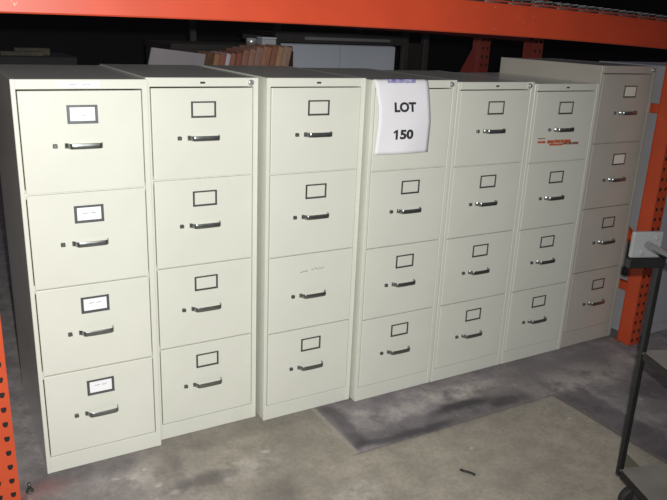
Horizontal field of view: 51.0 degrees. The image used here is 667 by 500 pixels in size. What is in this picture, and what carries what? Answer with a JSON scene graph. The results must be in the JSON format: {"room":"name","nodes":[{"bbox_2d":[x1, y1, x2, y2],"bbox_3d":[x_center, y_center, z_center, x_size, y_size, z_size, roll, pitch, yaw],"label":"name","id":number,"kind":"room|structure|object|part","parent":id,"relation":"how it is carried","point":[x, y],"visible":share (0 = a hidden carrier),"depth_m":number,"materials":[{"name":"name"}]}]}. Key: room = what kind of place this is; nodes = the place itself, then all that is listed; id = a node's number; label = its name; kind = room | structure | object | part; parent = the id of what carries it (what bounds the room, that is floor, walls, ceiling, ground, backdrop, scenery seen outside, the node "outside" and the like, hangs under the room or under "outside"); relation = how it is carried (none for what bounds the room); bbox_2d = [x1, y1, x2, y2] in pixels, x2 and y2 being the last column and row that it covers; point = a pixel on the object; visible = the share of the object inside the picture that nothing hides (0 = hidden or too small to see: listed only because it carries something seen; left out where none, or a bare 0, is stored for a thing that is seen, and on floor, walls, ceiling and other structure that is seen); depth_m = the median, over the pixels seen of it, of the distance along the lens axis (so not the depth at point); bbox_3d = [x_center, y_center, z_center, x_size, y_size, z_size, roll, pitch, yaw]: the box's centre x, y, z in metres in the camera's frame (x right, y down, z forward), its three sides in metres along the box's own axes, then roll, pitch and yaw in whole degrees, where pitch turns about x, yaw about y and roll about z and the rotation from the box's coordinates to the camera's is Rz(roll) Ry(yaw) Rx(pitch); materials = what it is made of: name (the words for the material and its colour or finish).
{"room":"warehouse","nodes":[
{"label":"warehouse","id":0,"kind":"room"},
{"bbox_2d":[0,0,574,72],"bbox_3d":[-2.149,-3.571,7.591,14.000,5.000,0.200,-8,20,-29],"label":"wall","id":1,"kind":"structure","parent":0,"point":[94,40],"depth_m":7.89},
{"bbox_2d":[0,180,666,499],"bbox_3d":[0.716,0.570,3.443,14.000,0.120,12.200,-8,20,-29],"label":"floor","id":2,"kind":"structure","parent":0,"point":[550,425],"depth_m":2.67,"materials":[{"name":"concrete"}]},
{"bbox_2d":[0,53,77,283],"bbox_3d":[-1.544,-0.361,3.707,0.370,1.305,0.400,-8,20,-29],"label":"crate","id":3,"kind":"object","parent":2,"relation":"on","point":[54,58],"visible":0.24,"depth_m":3.37,"materials":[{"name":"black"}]},
{"bbox_2d":[0,51,43,55],"bbox_3d":[-1.497,-0.944,3.357,0.190,0.020,0.050,-8,20,-29],"label":"plank","id":4,"kind":"object","parent":3,"relation":"on","point":[2,53],"visible":1,"depth_m":3.33,"materials":[{"name":"brown wood"}]},
{"bbox_2d":[13,47,49,55],"bbox_3d":[-1.484,-0.977,3.439,0.160,0.034,0.050,-8,20,-29],"label":"plank","id":5,"kind":"object","parent":3,"relation":"on","point":[46,51],"visible":0.68,"depth_m":3.42,"materials":[{"name":"brown wood"}]},
{"bbox_2d":[0,64,160,473],"bbox_3d":[-0.935,0.028,2.547,0.396,1.320,0.682,-8,20,-29],"label":"filing cabinet","id":6,"kind":"object","parent":2,"relation":"on","point":[75,164],"visible":1,"depth_m":2.27,"materials":[{"name":"metal"}]},
{"bbox_3d":[-0.911,-0.417,2.390,0.358,0.307,0.601,-8,20,-29],"label":"drawer","id":7,"kind":"part","parent":6,"relation":"part of","materials":[{"name":"metal"}]},
{"bbox_3d":[-0.759,-0.319,2.133,0.111,0.016,0.026,-8,20,-29],"label":"handle","id":8,"kind":"part","parent":6,"relation":"part of","materials":[{"name":"silver metal"}]},
{"bbox_3d":[-0.924,-0.123,2.484,0.358,0.303,0.601,-8,20,-29],"label":"drawer","id":9,"kind":"part","parent":6,"relation":"part of","materials":[{"name":"metal"}]},
{"bbox_3d":[-0.772,-0.023,2.228,0.111,0.016,0.026,-8,20,-29],"label":"handle","id":10,"kind":"part","parent":6,"relation":"part of","materials":[{"name":"silver metal"}]},
{"bbox_3d":[-0.936,0.167,2.577,0.358,0.298,0.601,-8,20,-29],"label":"drawer","id":11,"kind":"part","parent":6,"relation":"part of","materials":[{"name":"metal"}]},
{"bbox_3d":[-0.785,0.270,2.322,0.111,0.016,0.026,-8,20,-29],"label":"handle","id":12,"kind":"part","parent":6,"relation":"part of","materials":[{"name":"silver metal"}]},
{"bbox_3d":[-0.949,0.456,2.669,0.358,0.301,0.601,-8,20,-29],"label":"drawer","id":13,"kind":"part","parent":6,"relation":"part of","materials":[{"name":"metal"}]},
{"bbox_3d":[-0.797,0.557,2.414,0.111,0.016,0.026,-8,20,-29],"label":"handle","id":14,"kind":"part","parent":6,"relation":"part of","materials":[{"name":"silver metal"}]},
{"bbox_2d":[100,64,257,439],"bbox_3d":[-0.609,-0.028,2.763,0.390,1.322,0.682,-8,20,-29],"label":"filing cabinet","id":15,"kind":"object","parent":2,"relation":"on","point":[203,121],"visible":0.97,"depth_m":2.48,"materials":[{"name":"metal"}]},
{"bbox_3d":[-0.584,-0.479,2.605,0.352,0.300,0.601,-8,20,-29],"label":"drawer","id":16,"kind":"part","parent":15,"relation":"part of","materials":[{"name":"metal"}]},
{"bbox_3d":[-0.597,-0.186,2.698,0.352,0.308,0.601,-8,20,-29],"label":"drawer","id":17,"kind":"part","parent":15,"relation":"part of","materials":[{"name":"metal"}]},
{"bbox_3d":[-0.433,-0.377,2.349,0.111,0.016,0.026,-8,20,-29],"label":"handle","id":18,"kind":"part","parent":15,"relation":"part of","materials":[{"name":"silver metal"}]},
{"bbox_3d":[-0.610,0.108,2.792,0.352,0.302,0.601,-8,20,-29],"label":"drawer","id":19,"kind":"part","parent":15,"relation":"part of","materials":[{"name":"metal"}]},
{"bbox_3d":[-0.622,0.400,2.886,0.352,0.303,0.601,-8,20,-29],"label":"drawer","id":20,"kind":"part","parent":15,"relation":"part of","materials":[{"name":"metal"}]},
{"bbox_3d":[-0.445,-0.088,2.442,0.111,0.016,0.026,-8,20,-29],"label":"handle","id":21,"kind":"part","parent":15,"relation":"part of","materials":[{"name":"silver metal"}]},
{"bbox_3d":[-0.458,0.209,2.537,0.111,0.016,0.026,-8,20,-29],"label":"handle","id":22,"kind":"part","parent":15,"relation":"part of","materials":[{"name":"silver metal"}]},
{"bbox_3d":[-0.471,0.500,2.630,0.111,0.016,0.026,-8,20,-29],"label":"handle","id":23,"kind":"part","parent":15,"relation":"part of","materials":[{"name":"silver metal"}]},
{"bbox_2d":[146,40,292,66],"bbox_3d":[-0.709,-0.579,4.380,0.740,1.378,0.518,-8,20,-29],"label":"cabinet","id":24,"kind":"object","parent":2,"relation":"on","point":[186,46],"visible":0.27,"depth_m":3.94,"materials":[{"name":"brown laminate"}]},
{"bbox_3d":[-0.744,-0.497,4.082,0.363,1.300,0.017,-8,20,-29],"label":"door","id":25,"kind":"part","parent":24,"relation":"part of","materials":[{"name":"laminate"}]},
{"bbox_2d":[246,37,256,44],"bbox_3d":[-0.478,-1.216,4.066,0.065,0.045,0.065,-8,20,-29],"label":"metal can","id":26,"kind":"object","parent":24,"relation":"on","point":[249,40],"visible":0.88,"depth_m":4.04,"materials":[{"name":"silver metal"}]},
{"bbox_2d":[257,37,276,44],"bbox_3d":[-0.396,-1.238,4.144,0.096,0.046,0.086,-8,20,-29],"label":"metal box","id":27,"kind":"object","parent":24,"relation":"on","point":[261,40],"visible":0.83,"depth_m":4.11,"materials":[{"name":"grey metal"}]},
{"bbox_3d":[-0.396,-1.256,4.139,0.096,0.010,0.086,-8,20,-29],"label":"lid","id":28,"kind":"part","parent":27,"relation":"part of","materials":[{"name":"grey metal"}]},
{"bbox_3d":[-0.426,-0.540,4.259,0.363,1.300,0.017,-8,20,-29],"label":"door","id":29,"kind":"part","parent":24,"relation":"part of","materials":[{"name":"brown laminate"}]},
{"bbox_2d":[202,65,365,420],"bbox_3d":[-0.234,-0.065,2.923,0.396,1.326,0.682,-8,20,-29],"label":"filing cabinet","id":30,"kind":"object","parent":2,"relation":"on","point":[311,122],"visible":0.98,"depth_m":2.64,"materials":[{"name":"metal"}]},
{"bbox_3d":[-0.248,0.364,3.046,0.360,0.303,0.601,-8,20,-29],"label":"drawer","id":31,"kind":"part","parent":30,"relation":"part of","materials":[{"name":"metal"}]},
{"bbox_3d":[-0.090,0.464,2.794,0.111,0.016,0.026,-8,20,-29],"label":"handle","id":32,"kind":"part","parent":30,"relation":"part of","materials":[{"name":"silver metal"}]},
{"bbox_3d":[-0.235,0.072,2.953,0.360,0.303,0.601,-8,20,-29],"label":"drawer","id":33,"kind":"part","parent":30,"relation":"part of","materials":[{"name":"metal"}]},
{"bbox_3d":[-0.077,0.172,2.700,0.111,0.016,0.026,-8,20,-29],"label":"handle","id":34,"kind":"part","parent":30,"relation":"part of","materials":[{"name":"silver metal"}]},
{"bbox_3d":[-0.222,-0.223,2.858,0.360,0.309,0.601,-8,20,-29],"label":"drawer","id":35,"kind":"part","parent":30,"relation":"part of","materials":[{"name":"metal"}]},
{"bbox_3d":[-0.065,-0.126,2.605,0.111,0.016,0.026,-8,20,-29],"label":"handle","id":36,"kind":"part","parent":30,"relation":"part of","materials":[{"name":"silver metal"}]},
{"bbox_3d":[-0.210,-0.516,2.764,0.360,0.300,0.601,-8,20,-29],"label":"drawer","id":37,"kind":"part","parent":30,"relation":"part of","materials":[{"name":"metal"}]},
{"bbox_3d":[-0.052,-0.415,2.513,0.111,0.016,0.026,-8,20,-29],"label":"handle","id":38,"kind":"part","parent":30,"relation":"part of","materials":[{"name":"silver metal"}]},
{"bbox_2d":[189,20,429,69],"bbox_3d":[-0.193,-0.835,5.051,1.585,1.500,0.641,-8,20,-29],"label":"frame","id":39,"kind":"object","parent":2,"relation":"on","point":[413,56],"visible":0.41,"depth_m":4.77,"materials":[{"name":"black metal"}]},
{"bbox_3d":[-0.963,-0.802,4.843,0.040,1.500,0.040,-8,20,-29],"label":"post","id":40,"kind":"part","parent":39,"relation":"part of","materials":[{"name":"grey metal"}]},
{"bbox_3d":[-0.383,-0.705,4.617,0.035,1.500,0.040,-8,20,-29],"label":"post","id":41,"kind":"part","parent":39,"relation":"part of","materials":[{"name":"black metal"}]},
{"bbox_3d":[-0.226,-1.572,5.142,0.947,0.060,0.030,-8,20,-29],"label":"rail","id":42,"kind":"part","parent":39,"relation":"part of","materials":[{"name":"black metal"}]},
{"bbox_3d":[0.071,-1.401,4.649,0.947,0.060,0.032,-8,20,-29],"label":"rail","id":43,"kind":"part","parent":39,"relation":"part of","materials":[{"name":"black metal"}]},
{"bbox_3d":[0.175,-0.990,5.586,0.040,1.500,0.040,-8,20,-29],"label":"post","id":44,"kind":"part","parent":39,"relation":"part of","materials":[{"name":"black metal"}]},
{"bbox_3d":[0.472,-0.820,5.093,0.040,1.500,0.040,-8,20,-29],"label":"post","id":45,"kind":"part","parent":39,"relation":"part of","materials":[{"name":"black metal"}]},
{"bbox_3d":[0.549,-0.810,5.136,0.128,1.362,0.010,-8,20,-29],"label":"panel","id":46,"kind":"part","parent":39,"relation":"part of","materials":[{"name":"brown laminate"}]},
{"bbox_3d":[0.624,-0.840,5.177,0.045,1.500,0.040,-8,20,-29],"label":"post","id":47,"kind":"part","parent":39,"relation":"part of","materials":[{"name":"black metal"}]},
{"bbox_2d":[0,0,666,499],"bbox_3d":[0.071,-0.711,2.926,3.065,2.578,1.043,-8,20,-29],"label":"rack","id":48,"kind":"object","parent":2,"relation":"on","point":[530,25],"visible":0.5,"depth_m":2.46,"materials":[{"name":"orange metal"}]},
{"bbox_3d":[-0.978,-0.404,1.820,0.076,2.574,0.075,-8,20,-29],"label":"post","id":49,"kind":"part","parent":48,"relation":"part of","materials":[{"name":"orange metal"}]},
{"bbox_3d":[-1.034,0.817,2.227,0.114,0.005,0.115,-8,20,-29],"label":"foot plate","id":50,"kind":"part","parent":48,"relation":"part of","materials":[{"name":"orange metal"}]},
{"bbox_2d":[471,0,531,5],"bbox_3d":[0.092,-1.021,2.807,0.930,0.037,1.010,-8,20,-29],"label":"deck","id":51,"kind":"object","parent":48,"relation":"on","point":[493,1],"visible":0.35,"depth_m":2.58,"materials":[{"name":"grey metal"}]},
{"bbox_3d":[1.126,-1.012,4.005,0.076,2.574,0.075,-8,20,-29],"label":"post","id":52,"kind":"part","parent":48,"relation":"part of","materials":[{"name":"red metal"}]},
{"bbox_2d":[513,0,666,21],"bbox_3d":[0.918,-1.112,3.273,0.955,0.055,1.010,-8,20,-29],"label":"deck","id":53,"kind":"object","parent":48,"relation":"on","point":[534,2],"visible":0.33,"depth_m":2.81,"materials":[{"name":"grey metal"}]},
{"bbox_3d":[1.527,0.472,3.652,0.114,0.005,0.115,-8,20,-29],"label":"foot plate","id":54,"kind":"part","parent":48,"relation":"part of","materials":[{"name":"metal"}]},
{"bbox_3d":[1.583,-0.749,3.245,0.076,2.574,0.075,-8,20,-29],"label":"post","id":55,"kind":"part","parent":48,"relation":"part of","materials":[{"name":"orange metal"}]},
{"bbox_2d":[281,42,394,69],"bbox_3d":[-0.093,-0.790,5.115,0.900,1.384,0.500,-8,20,-29],"label":"storage cabinet","id":56,"kind":"object","parent":2,"relation":"on","point":[305,55],"visible":0.17,"depth_m":4.75,"materials":[{"name":"grey metal"}]},
{"bbox_3d":[-0.177,-0.728,4.817,0.445,1.320,0.019,-8,20,-29],"label":"door","id":57,"kind":"part","parent":56,"relation":"part of","materials":[{"name":"grey metal"}]},
{"bbox_3d":[0.212,-0.781,5.034,0.445,1.320,0.019,-8,20,-29],"label":"door","id":58,"kind":"part","parent":56,"relation":"part of","materials":[{"name":"grey metal"}]},
{"bbox_2d":[304,68,456,400],"bbox_3d":[0.132,-0.101,3.094,0.394,1.321,0.682,-8,20,-29],"label":"filing cabinet","id":59,"kind":"object","parent":2,"relation":"on","point":[402,203],"visible":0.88,"depth_m":2.84,"materials":[{"name":"metal"}]},
{"bbox_3d":[0.118,0.327,3.217,0.357,0.301,0.601,-8,20,-29],"label":"drawer","id":60,"kind":"part","parent":59,"relation":"part of","materials":[{"name":"metal"}]},
{"bbox_3d":[0.279,0.427,2.966,0.111,0.016,0.026,-8,20,-29],"label":"handle","id":61,"kind":"part","parent":59,"relation":"part of","materials":[{"name":"silver metal"}]},
{"bbox_3d":[0.131,0.037,3.124,0.357,0.301,0.601,-8,20,-29],"label":"drawer","id":62,"kind":"part","parent":59,"relation":"part of","materials":[{"name":"metal"}]},
{"bbox_2d":[372,79,430,154],"bbox_3d":[0.253,-0.503,2.633,0.248,0.272,0.062,-8,20,-29],"label":"paper sign","id":63,"kind":"object","parent":59,"relation":"attached to","point":[404,122],"visible":1,"depth_m":2.62,"materials":[{"name":"white paper"}]},
{"bbox_3d":[0.291,0.137,2.873,0.111,0.016,0.026,-8,20,-29],"label":"handle","id":64,"kind":"part","parent":59,"relation":"part of","materials":[{"name":"silver metal"}]},
{"bbox_3d":[0.144,-0.255,3.031,0.357,0.305,0.601,-8,20,-29],"label":"drawer","id":65,"kind":"part","parent":59,"relation":"part of","materials":[{"name":"metal"}]},
{"bbox_3d":[0.304,-0.157,2.780,0.111,0.016,0.026,-8,20,-29],"label":"handle","id":66,"kind":"part","parent":59,"relation":"part of","materials":[{"name":"silver metal"}]},
{"bbox_3d":[0.156,-0.549,2.937,0.357,0.304,0.601,-8,20,-29],"label":"drawer","id":67,"kind":"part","parent":59,"relation":"part of","materials":[{"name":"metal"}]},
{"bbox_2d":[385,70,534,381],"bbox_3d":[0.486,-0.145,3.290,0.409,1.314,0.682,-8,20,-29],"label":"filing cabinet","id":68,"kind":"object","parent":2,"relation":"on","point":[492,115],"visible":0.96,"depth_m":3.01,"materials":[{"name":"metal"}]},
{"bbox_3d":[0.472,0.281,3.412,0.373,0.300,0.601,-8,20,-29],"label":"drawer","id":69,"kind":"part","parent":68,"relation":"part of","materials":[{"name":"metal"}]},
{"bbox_3d":[0.628,0.383,3.159,0.111,0.016,0.026,-8,20,-29],"label":"handle","id":70,"kind":"part","parent":68,"relation":"part of","materials":[{"name":"silver metal"}]},
{"bbox_3d":[0.485,-0.008,3.319,0.373,0.299,0.601,-8,20,-29],"label":"drawer","id":71,"kind":"part","parent":68,"relation":"part of","materials":[{"name":"metal"}]},
{"bbox_3d":[0.641,0.094,3.067,0.111,0.016,0.026,-8,20,-29],"label":"handle","id":72,"kind":"part","parent":68,"relation":"part of","materials":[{"name":"silver metal"}]},
{"bbox_3d":[0.498,-0.298,3.227,0.373,0.303,0.601,-8,20,-29],"label":"drawer","id":73,"kind":"part","parent":68,"relation":"part of","materials":[{"name":"metal"}]},
{"bbox_3d":[0.653,-0.198,2.973,0.111,0.016,0.026,-8,20,-29],"label":"handle","id":74,"kind":"part","parent":68,"relation":"part of","materials":[{"name":"silver metal"}]},
{"bbox_3d":[0.510,-0.590,3.133,0.373,0.303,0.601,-8,20,-29],"label":"drawer","id":75,"kind":"part","parent":68,"relation":"part of","materials":[{"name":"metal"}]},
{"bbox_3d":[0.666,-0.490,2.880,0.111,0.016,0.026,-8,20,-29],"label":"handle","id":76,"kind":"part","parent":68,"relation":"part of","materials":[{"name":"silver metal"}]},
{"bbox_2d":[460,469,475,475],"bbox_3d":[0.480,0.794,2.500,0.057,0.006,0.013,12,20,26],"label":"scrap","id":77,"kind":"object","parent":2,"relation":"on","point":[462,470],"visible":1,"depth_m":2.50,"materials":[{"name":"metal"}]},
{"bbox_2d":[460,37,490,72],"bbox_3d":[0.809,-1.120,4.312,0.308,2.574,0.075,-8,20,-29],"label":"upright","id":78,"kind":"object","parent":2,"relation":"on","point":[477,60],"visible":0.1,"depth_m":4.31,"materials":[{"name":"red metal"}]},
{"bbox_3d":[0.910,-1.133,4.369,0.076,2.574,0.075,-8,20,-29],"label":"post","id":79,"kind":"part","parent":78,"relation":"part of","materials":[{"name":"red metal"}]},
{"bbox_2d":[455,72,599,363],"bbox_3d":[0.840,-0.189,3.487,0.396,1.306,0.682,-8,20,-29],"label":"filing cabinet","id":80,"kind":"object","parent":2,"relation":"on","point":[563,112],"visible":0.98,"depth_m":3.21,"materials":[{"name":"metal"}]},
{"bbox_3d":[0.827,0.235,3.608,0.360,0.298,0.601,-8,20,-29],"label":"drawer","id":81,"kind":"part","parent":80,"relation":"part of","materials":[{"name":"metal"}]},
{"bbox_3d":[0.980,0.337,3.354,0.111,0.016,0.026,-8,20,-29],"label":"handle","id":82,"kind":"part","parent":80,"relation":"part of","materials":[{"name":"silver metal"}]},
{"bbox_3d":[0.840,-0.051,3.517,0.360,0.295,0.601,-8,20,-29],"label":"drawer","id":83,"kind":"part","parent":80,"relation":"part of","materials":[{"name":"metal"}]},
{"bbox_3d":[0.993,0.052,3.263,0.111,0.016,0.026,-8,20,-29],"label":"handle","id":84,"kind":"part","parent":80,"relation":"part of","materials":[{"name":"silver metal"}]},
{"bbox_3d":[0.852,-0.339,3.425,0.360,0.300,0.601,-8,20,-29],"label":"drawer","id":85,"kind":"part","parent":80,"relation":"part of","materials":[{"name":"metal"}]},
{"bbox_3d":[1.005,-0.237,3.171,0.111,0.016,0.026,-8,20,-29],"label":"handle","id":86,"kind":"part","parent":80,"relation":"part of","materials":[{"name":"silver metal"}]},
{"bbox_3d":[0.865,-0.630,3.332,0.360,0.304,0.601,-8,20,-29],"label":"drawer","id":87,"kind":"part","parent":80,"relation":"part of","materials":[{"name":"metal"}]},
{"bbox_3d":[1.018,-0.530,3.077,0.111,0.016,0.026,-8,20,-29],"label":"handle","id":88,"kind":"part","parent":80,"relation":"part of","materials":[{"name":"silver metal"}]},
{"bbox_2d":[500,57,656,347],"bbox_3d":[1.179,-0.273,3.670,0.378,1.384,0.682,-8,20,-29],"label":"filing cabinet","id":89,"kind":"object","parent":2,"relation":"on","point":[626,90],"visible":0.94,"depth_m":3.39,"materials":[{"name":"beige metal"}]},
{"bbox_3d":[1.166,0.163,3.795,0.342,0.310,0.601,-8,20,-29],"label":"drawer","id":90,"kind":"part","parent":89,"relation":"part of","materials":[{"name":"beige metal"}]},
{"bbox_3d":[1.338,0.267,3.553,0.111,0.016,0.026,-8,20,-29],"label":"handle","id":91,"kind":"part","parent":89,"relation":"part of","materials":[{"name":"silver metal"}]},
{"bbox_3d":[1.179,-0.141,3.697,0.342,0.320,0.601,-8,20,-29],"label":"drawer","id":92,"kind":"part","parent":89,"relation":"part of","materials":[{"name":"beige metal"}]},
{"bbox_3d":[1.351,-0.041,3.454,0.111,0.016,0.026,-8,20,-29],"label":"handle","id":93,"kind":"part","parent":89,"relation":"part of","materials":[{"name":"silver metal"}]},
{"bbox_3d":[1.192,-0.444,3.600,0.342,0.309,0.601,-8,20,-29],"label":"drawer","id":94,"kind":"part","parent":89,"relation":"part of","materials":[{"name":"beige metal"}]},
{"bbox_3d":[1.364,-0.339,3.359,0.111,0.016,0.026,-8,20,-29],"label":"handle","id":95,"kind":"part","parent":89,"relation":"part of","materials":[{"name":"silver metal"}]},
{"bbox_3d":[1.205,-0.744,3.505,0.342,0.312,0.601,-8,20,-29],"label":"drawer","id":96,"kind":"part","parent":89,"relation":"part of","materials":[{"name":"beige metal"}]},
{"bbox_3d":[1.377,-0.640,3.263,0.111,0.016,0.026,-8,20,-29],"label":"handle","id":97,"kind":"part","parent":89,"relation":"part of","materials":[{"name":"silver metal"}]},
{"bbox_2d":[599,61,666,335],"bbox_3d":[1.863,-0.307,3.866,0.835,1.385,0.542,-8,20,-29],"label":"cabinet","id":98,"kind":"object","parent":2,"relation":"on","point":[659,323],"visible":0.22,"depth_m":3.59,"materials":[{"name":"grey metal"}]},
{"bbox_3d":[1.801,-0.245,3.559,0.410,1.310,0.019,-8,20,-29],"label":"door","id":99,"kind":"part","parent":98,"relation":"part of","materials":[{"name":"grey metal"}]},
{"bbox_2d":[616,231,666,499],"bbox_3d":[1.340,0.467,2.069,0.900,0.962,0.468,-1,18,-9],"label":"utility cart","id":100,"kind":"object","parent":2,"relation":"on","point":[647,482],"visible":1,"depth_m":2.19,"materials":[{"name":"black metal"}]},
{"bbox_2d":[620,464,666,499],"bbox_3d":[1.375,0.798,2.183,0.800,0.026,0.460,-1,18,-9],"label":"shelf","id":101,"kind":"object","parent":100,"relation":"attached to","point":[647,482],"depth_m":2.27,"materials":[{"name":"grey metal"}]},
{"bbox_3d":[0.935,0.038,2.096,0.120,0.030,0.024,-1,18,-9],"label":"handle arm","id":102,"kind":"part","parent":100,"relation":"part of","materials":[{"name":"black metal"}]},
{"bbox_2d":[642,350,666,378],"bbox_3d":[1.392,0.391,2.053,0.800,0.026,0.460,-1,18,-9],"label":"shelf","id":103,"kind":"object","parent":100,"relation":"attached to","point":[657,359],"depth_m":2.15,"materials":[{"name":"grey metal"}]},
{"bbox_3d":[0.967,0.052,1.869,0.022,0.022,0.435,-1,18,-9],"label":"push handle","id":104,"kind":"part","parent":100,"relation":"part of","materials":[{"name":"silver metal"}]},
{"bbox_3d":[-0.650,-0.258,3.906,0.870,1.060,0.378,-8,20,-29],"label":"cabinet","id":105,"kind":"object","parent":2,"relation":"on","visible":0},
{"bbox_2d":[148,47,205,65],"bbox_3d":[-0.802,-0.851,3.493,0.343,0.306,0.012,-8,20,-29],"label":"board","id":106,"kind":"object","parent":105,"relation":"on","point":[157,56],"visible":0.36,"depth_m":3.46,"materials":[{"name":"grey"}]},
{"bbox_2d":[198,51,220,64],"bbox_3d":[-0.679,-0.894,3.676,0.087,0.286,0.254,-8,20,-29],"label":"wooden board","id":107,"kind":"object","parent":105,"relation":"on","point":[211,58],"visible":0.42,"depth_m":3.58,"materials":[{"name":"brown wood"}]},
{"bbox_2d":[205,51,225,64],"bbox_3d":[-0.652,-0.898,3.693,0.088,0.284,0.252,-8,20,-29],"label":"wooden board","id":108,"kind":"object","parent":105,"relation":"on","point":[222,56],"visible":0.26,"depth_m":3.57,"materials":[{"name":"brown wood"}]},
{"bbox_2d":[211,51,230,64],"bbox_3d":[-0.625,-0.901,3.705,0.081,0.286,0.241,-8,20,-29],"label":"wooden board","id":109,"kind":"object","parent":105,"relation":"on","point":[228,56],"visible":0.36,"depth_m":3.58,"materials":[{"name":"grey wood"}]},
{"bbox_2d":[214,50,235,64],"bbox_3d":[-0.605,-0.908,3.723,0.086,0.288,0.256,-8,20,-29],"label":"wooden board","id":110,"kind":"object","parent":105,"relation":"on","point":[233,55],"visible":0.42,"depth_m":3.60,"materials":[{"name":"brown wood"}]},
{"bbox_2d":[220,50,242,64],"bbox_3d":[-0.575,-0.911,3.733,0.088,0.292,0.256,-8,20,-29],"label":"wooden board","id":111,"kind":"object","parent":105,"relation":"on","point":[238,55],"visible":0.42,"depth_m":3.61,"materials":[{"name":"brown wood"}]},
{"bbox_2d":[226,48,249,65],"bbox_3d":[-0.541,-0.920,3.741,0.095,0.305,0.248,-8,20,-29],"label":"wooden board","id":112,"kind":"object","parent":105,"relation":"on","point":[245,56],"visible":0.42,"depth_m":3.62,"materials":[{"name":"brown wood"}]},
{"bbox_2d":[232,47,255,65],"bbox_3d":[-0.511,-0.927,3.759,0.096,0.311,0.253,-8,20,-29],"label":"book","id":113,"kind":"object","parent":105,"relation":"on","point":[252,53],"visible":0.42,"depth_m":3.63,"materials":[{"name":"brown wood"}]},
{"bbox_2d":[239,45,262,65],"bbox_3d":[-0.475,-0.935,3.773,0.102,0.322,0.241,-8,20,-29],"label":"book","id":114,"kind":"object","parent":105,"relation":"on","point":[259,51],"visible":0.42,"depth_m":3.65,"materials":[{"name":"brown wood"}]},
{"bbox_2d":[246,44,271,65],"bbox_3d":[-0.438,-0.944,3.796,0.112,0.327,0.243,-8,20,-29],"label":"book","id":115,"kind":"object","parent":105,"relation":"on","point":[266,54],"visible":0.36,"depth_m":3.67,"materials":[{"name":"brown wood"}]},
{"bbox_2d":[255,44,277,65],"bbox_3d":[-0.399,-0.947,3.812,0.099,0.326,0.241,-8,20,-29],"label":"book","id":116,"kind":"object","parent":105,"relation":"on","point":[274,51],"visible":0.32,"depth_m":3.69,"materials":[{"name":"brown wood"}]},
{"bbox_2d":[265,45,283,65],"bbox_3d":[-0.370,-0.951,3.830,0.097,0.326,0.243,-8,20,-29],"label":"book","id":117,"kind":"object","parent":105,"relation":"on","point":[280,49],"visible":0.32,"depth_m":3.71,"materials":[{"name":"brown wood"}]},
{"bbox_2d":[266,44,291,65],"bbox_3d":[-0.336,-0.959,3.850,0.111,0.330,0.247,-8,20,-29],"label":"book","id":118,"kind":"object","parent":105,"relation":"on","point":[287,50],"visible":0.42,"depth_m":3.73,"materials":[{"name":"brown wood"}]},
{"bbox_2d":[567,0,666,61],"bbox_3d":[6.859,-2.645,5.913,0.200,5.000,12.000,-8,20,-29],"label":"wall","id":119,"kind":"structure","parent":0,"point":[584,51],"depth_m":10.29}
]}

